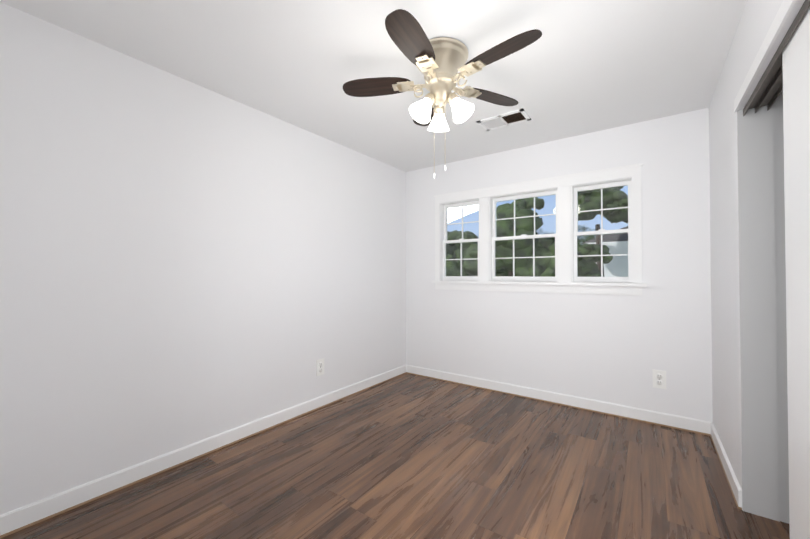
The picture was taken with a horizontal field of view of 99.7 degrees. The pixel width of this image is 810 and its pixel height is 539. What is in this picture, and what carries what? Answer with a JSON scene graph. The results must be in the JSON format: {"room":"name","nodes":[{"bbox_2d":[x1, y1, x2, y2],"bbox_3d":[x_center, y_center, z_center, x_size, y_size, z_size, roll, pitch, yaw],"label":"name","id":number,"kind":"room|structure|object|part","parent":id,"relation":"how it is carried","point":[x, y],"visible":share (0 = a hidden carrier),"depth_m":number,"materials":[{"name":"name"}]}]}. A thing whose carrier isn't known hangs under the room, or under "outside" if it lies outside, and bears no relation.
{"room":"empty bedroom","nodes":[
{"label":"empty bedroom","id":0,"kind":"room"},
{"bbox_2d":[0,2,405,514],"bbox_3d":[-1.421,0.004,2.265,0.130,2.440,5.010,-1,-1,36],"label":"wall","id":1,"kind":"structure","parent":0,"point":[183,262],"depth_m":2.06,"materials":[{"name":"white paint"}]},
{"bbox_2d":[0,365,407,537],"bbox_3d":[-0.964,1.182,2.764,0.016,0.098,3.380,-1,-1,36],"label":"baseboard","id":2,"kind":"structure","parent":1,"relation":"attached to","point":[31,513],"depth_m":2.05,"materials":[{"name":"white paint"}]},
{"bbox_2d":[316,358,323,375],"bbox_3d":[-0.758,0.875,3.063,0.007,0.142,0.088,-1,-1,36],"label":"outlet","id":3,"kind":"object","parent":1,"relation":"attached to","point":[319,366],"visible":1,"depth_m":3.06,"materials":[{"name":"white plastic"}]},
{"bbox_2d":[0,0,746,171],"bbox_3d":[0.047,-1.290,1.232,4.080,0.120,5.010,-1,-1,36],"label":"ceiling","id":4,"kind":"structure","parent":0,"point":[579,67],"depth_m":1.96,"materials":[{"name":"white paint"}]},
{"bbox_2d":[343,9,541,131],"bbox_3d":[0.206,-1.019,1.921,1.123,0.405,1.123,-1,-1,36],"label":"ceiling fan","id":5,"kind":"object","parent":4,"relation":"hanging from","point":[451,56],"depth_m":1.86,"materials":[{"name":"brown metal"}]},
{"bbox_3d":[-0.163,-1.068,2.001,0.410,0.006,0.142,0,-12,9],"label":"ceiling fan blade","id":6,"kind":"part","parent":5,"relation":"part of","materials":[{"name":"brown wood"}]},
{"bbox_3d":[0.027,-1.038,1.971,0.195,0.072,0.092,0,-1,9],"label":"ceiling fan blade bracket","id":7,"kind":"part","parent":5,"relation":"part of","materials":[{"name":"metal"}]},
{"bbox_3d":[0.037,-1.073,1.614,0.142,0.006,0.410,-13,-6,26],"label":"ceiling fan blade","id":8,"kind":"part","parent":5,"relation":"part of","materials":[{"name":"brown wood"}]},
{"bbox_3d":[0.106,-0.897,1.889,0.047,0.053,0.043,1,-1,-42],"label":"ceiling fan bulb","id":9,"kind":"part","parent":5,"relation":"part of","materials":[{"name":"white glass"}]},
{"bbox_3d":[0.123,-1.041,1.786,0.092,0.072,0.195,0,-1,27],"label":"ceiling fan blade bracket","id":10,"kind":"part","parent":5,"relation":"part of","materials":[{"name":"metal"}]},
{"bbox_3d":[0.133,-0.949,1.906,0.066,0.068,0.069,0,-1,21],"label":"ceiling fan light arm","id":11,"kind":"part","parent":5,"relation":"part of"},
{"bbox_3d":[0.205,-0.947,2.023,0.066,0.068,0.069,1,-1,-39],"label":"ceiling fan light arm","id":12,"kind":"part","parent":5,"relation":"part of"},
{"bbox_3d":[0.220,-0.884,1.924,0.338,0.136,0.358,-1,-1,36],"label":"ceiling fan shades","id":13,"kind":"part","parent":5,"relation":"part of","materials":[{"name":"white glass"}]},
{"bbox_3d":[0.270,-0.949,1.903,0.069,0.068,0.066,0,-1,-9],"label":"ceiling fan light arm","id":14,"kind":"part","parent":5,"relation":"part of"},
{"bbox_3d":[0.360,-1.037,2.027,0.195,0.072,0.092,0,-1,-27],"label":"ceiling fan blade bracket","id":15,"kind":"part","parent":5,"relation":"part of","materials":[{"name":"metal"}]},
{"bbox_3d":[0.329,-1.040,1.820,0.195,0.072,0.092,-1,-1,45],"label":"ceiling fan blade bracket","id":16,"kind":"part","parent":5,"relation":"part of","materials":[{"name":"metal"}]},
{"bbox_3d":[0.531,-1.066,2.116,0.410,0.006,0.142,0,10,-27],"label":"ceiling fan blade","id":17,"kind":"part","parent":5,"relation":"part of","materials":[{"name":"brown wood"}]},
{"bbox_3d":[0.466,-1.072,1.686,0.410,0.006,0.142,-1,10,45],"label":"ceiling fan blade","id":18,"kind":"part","parent":5,"relation":"part of","materials":[{"name":"brown wood"}]},
{"bbox_2d":[477,108,530,130],"bbox_3d":[0.799,-1.205,2.765,0.370,0.009,0.215,-1,-1,36],"label":"ceiling vent","id":19,"kind":"object","parent":4,"relation":"in","point":[505,119],"visible":1,"depth_m":2.75,"materials":[{"name":"white metal"}]},
{"bbox_2d":[0,373,789,538],"bbox_3d":[0.047,1.270,1.197,4.080,0.120,5.010,-1,-1,36],"label":"floor","id":20,"kind":"structure","parent":0,"point":[407,456],"depth_m":1.96,"materials":[{"name":"brown wood"}]},
{"bbox_2d":[406,108,712,421],"bbox_3d":[1.588,0.015,3.112,3.780,2.440,0.130,-1,-1,36],"label":"wall","id":21,"kind":"structure","parent":0,"point":[615,349],"depth_m":2.96,"materials":[{"name":"white paint"}]},
{"bbox_2d":[431,163,646,294],"bbox_3d":[1.179,-0.318,3.403,2.000,1.075,0.220,-1,-1,36],"label":"triple window","id":22,"kind":"structure","parent":21,"relation":"in","point":[565,189],"depth_m":3.19,"materials":[{"name":"white paint"}]},
{"bbox_3d":[1.183,-0.322,3.409,1.758,0.791,0.037,-1,-1,36],"label":"glass","id":23,"kind":"part","parent":22,"relation":"part of","materials":[{"name":"clear glass"}]},
{"bbox_2d":[407,365,708,435],"bbox_3d":[1.152,1.190,3.319,2.750,0.098,0.016,-1,-1,36],"label":"baseboard","id":24,"kind":"structure","parent":21,"relation":"attached to","point":[647,416],"depth_m":3.05,"materials":[{"name":"white paint"}]},
{"bbox_2d":[652,369,665,388],"bbox_3d":[2.017,0.870,2.709,0.088,0.142,0.007,-1,-1,36],"label":"outlet","id":25,"kind":"object","parent":21,"relation":"attached to","point":[659,378],"visible":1,"depth_m":2.71,"materials":[{"name":"white plastic"}]},
{"bbox_2d":[709,0,804,489],"bbox_3d":[0.908,-0.020,0.519,0.130,2.440,4.880,-1,-1,36],"label":"wall","id":26,"kind":"structure","parent":0,"point":[756,20],"depth_m":1.82,"materials":[{"name":"white paint"}]},
{"bbox_2d":[708,422,741,509],"bbox_3d":[1.977,1.173,2.123,0.016,0.098,0.960,-1,-1,36],"label":"baseboard","id":27,"kind":"structure","parent":26,"relation":"attached to","point":[735,488],"depth_m":2.00,"materials":[{"name":"white paint"}]},
{"bbox_2d":[734,0,796,111],"bbox_3d":[1.264,-0.847,1.149,0.010,0.059,1.500,-1,-1,36],"label":"trim","id":28,"kind":"structure","parent":26,"relation":"attached to","point":[781,16],"depth_m":1.28,"materials":[{"name":"white paint"}]},
{"bbox_2d":[743,0,809,115],"bbox_3d":[1.337,-0.804,1.127,0.090,0.034,1.442,-1,-1,36],"label":"track rail","id":29,"kind":"object","parent":26,"relation":"attached to","point":[768,90],"visible":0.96,"depth_m":1.45,"materials":[{"name":"silver metal"}]},
{"bbox_2d":[782,7,809,538],"bbox_3d":[1.147,0.186,0.883,0.032,2.010,0.846,-1,-1,36],"label":"closet door","id":30,"kind":"structure","parent":26,"relation":"in","point":[796,86],"depth_m":1.14,"materials":[{"name":"white paint"}]},
{"bbox_2d":[737,91,788,523],"bbox_3d":[2.087,-0.006,1.547,0.849,2.440,0.136,-1,-1,36],"label":"closet door","id":31,"kind":"structure","parent":0,"point":[763,347],"depth_m":1.69,"materials":[{"name":"grey paint"}]},
{"label":"outside","id":32,"kind":"structure","parent":0,"visible":0},
{"bbox_2d":[447,186,627,275],"bbox_3d":[8.522,-2.564,17.811,42.000,16.000,0.050,-1,-1,36],"label":"sky","id":33,"kind":"structure","parent":32,"point":[547,200],"depth_m":18.34,"materials":[{"name":"blue"}]},
{"bbox_3d":[3.906,1.898,11.296,42.000,0.100,15.820,-1,-1,36],"label":"ground","id":34,"kind":"structure","parent":32,"visible":0},
{"bbox_2d":[446,254,464,275],"bbox_3d":[0.934,0.631,8.547,1.119,2.376,1.258,-1,-1,36],"label":"tree","id":35,"kind":"object","parent":34,"relation":"on","point":[452,263],"depth_m":8.36,"materials":[{"name":"green plant"}]},
{"bbox_2d":[446,230,470,275],"bbox_3d":[1.354,0.223,12.307,3.274,3.289,2.434,-1,-1,36],"label":"tree","id":36,"kind":"object","parent":34,"relation":"on","point":[453,246],"depth_m":11.52,"materials":[{"name":"green plant"}]},
{"bbox_2d":[455,197,554,276],"bbox_3d":[2.874,-0.123,9.518,3.177,3.905,2.439,-1,-1,36],"label":"tree","id":37,"kind":"object","parent":34,"relation":"on","point":[471,265],"depth_m":8.82,"materials":[{"name":"green plant"}]},
{"bbox_2d":[577,243,612,276],"bbox_3d":[5.607,0.516,10.708,1.548,2.664,1.294,-1,-1,36],"label":"tree","id":38,"kind":"object","parent":34,"relation":"on","point":[586,264],"depth_m":10.41,"materials":[{"name":"green plant"}]},
{"bbox_2d":[578,186,627,273],"bbox_3d":[6.693,-0.768,11.774,2.492,5.252,1.905,-1,-1,36],"label":"tree","id":39,"kind":"object","parent":34,"relation":"on","point":[586,196],"depth_m":11.21,"materials":[{"name":"green plant"}]},
{"bbox_3d":[6.693,-2.447,11.797,2.492,1.894,1.905,-1,-1,36],"label":"crown","id":40,"kind":"part","parent":39,"relation":"part of","materials":[{"name":"green plant"}]},
{"bbox_2d":[588,241,627,276],"bbox_3d":[11.048,0.376,13.352,6.750,3.000,2.600,-1,-1,36],"label":"house","id":41,"kind":"structure","parent":34,"relation":"on","point":[623,249],"depth_m":13.61,"materials":[{"name":"white"}]},
{"bbox_2d":[581,226,627,243],"bbox_3d":[11.044,-1.824,13.385,7.128,1.400,2.546,-1,-1,36],"label":"roof","id":42,"kind":"structure","parent":41,"relation":"on","point":[613,239],"depth_m":13.88,"materials":[{"name":"grey"}]},
{"bbox_3d":[0.172,-1.036,2.128,0.168,0.072,0.168,-1,-1,36],"label":"bracket","id":43,"kind":"object","parent":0,"visible":0},
{"bbox_2d":[413,106,434,125],"bbox_3d":[0.142,-1.063,2.310,0.142,0.006,0.410,11,-3,-9],"label":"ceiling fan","id":44,"kind":"object","parent":43,"relation":"attached to","point":[421,124],"visible":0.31,"depth_m":2.45,"materials":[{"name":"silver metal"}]},
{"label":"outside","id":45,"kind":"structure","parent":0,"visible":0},
{"bbox_2d":[447,202,496,223],"bbox_3d":[0.815,-0.873,5.237,2.266,1.117,0.340,0,-1,0],"label":"roof eave","id":46,"kind":"object","parent":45,"point":[454,211],"depth_m":5.07,"materials":[{"name":"white"}]}
]}

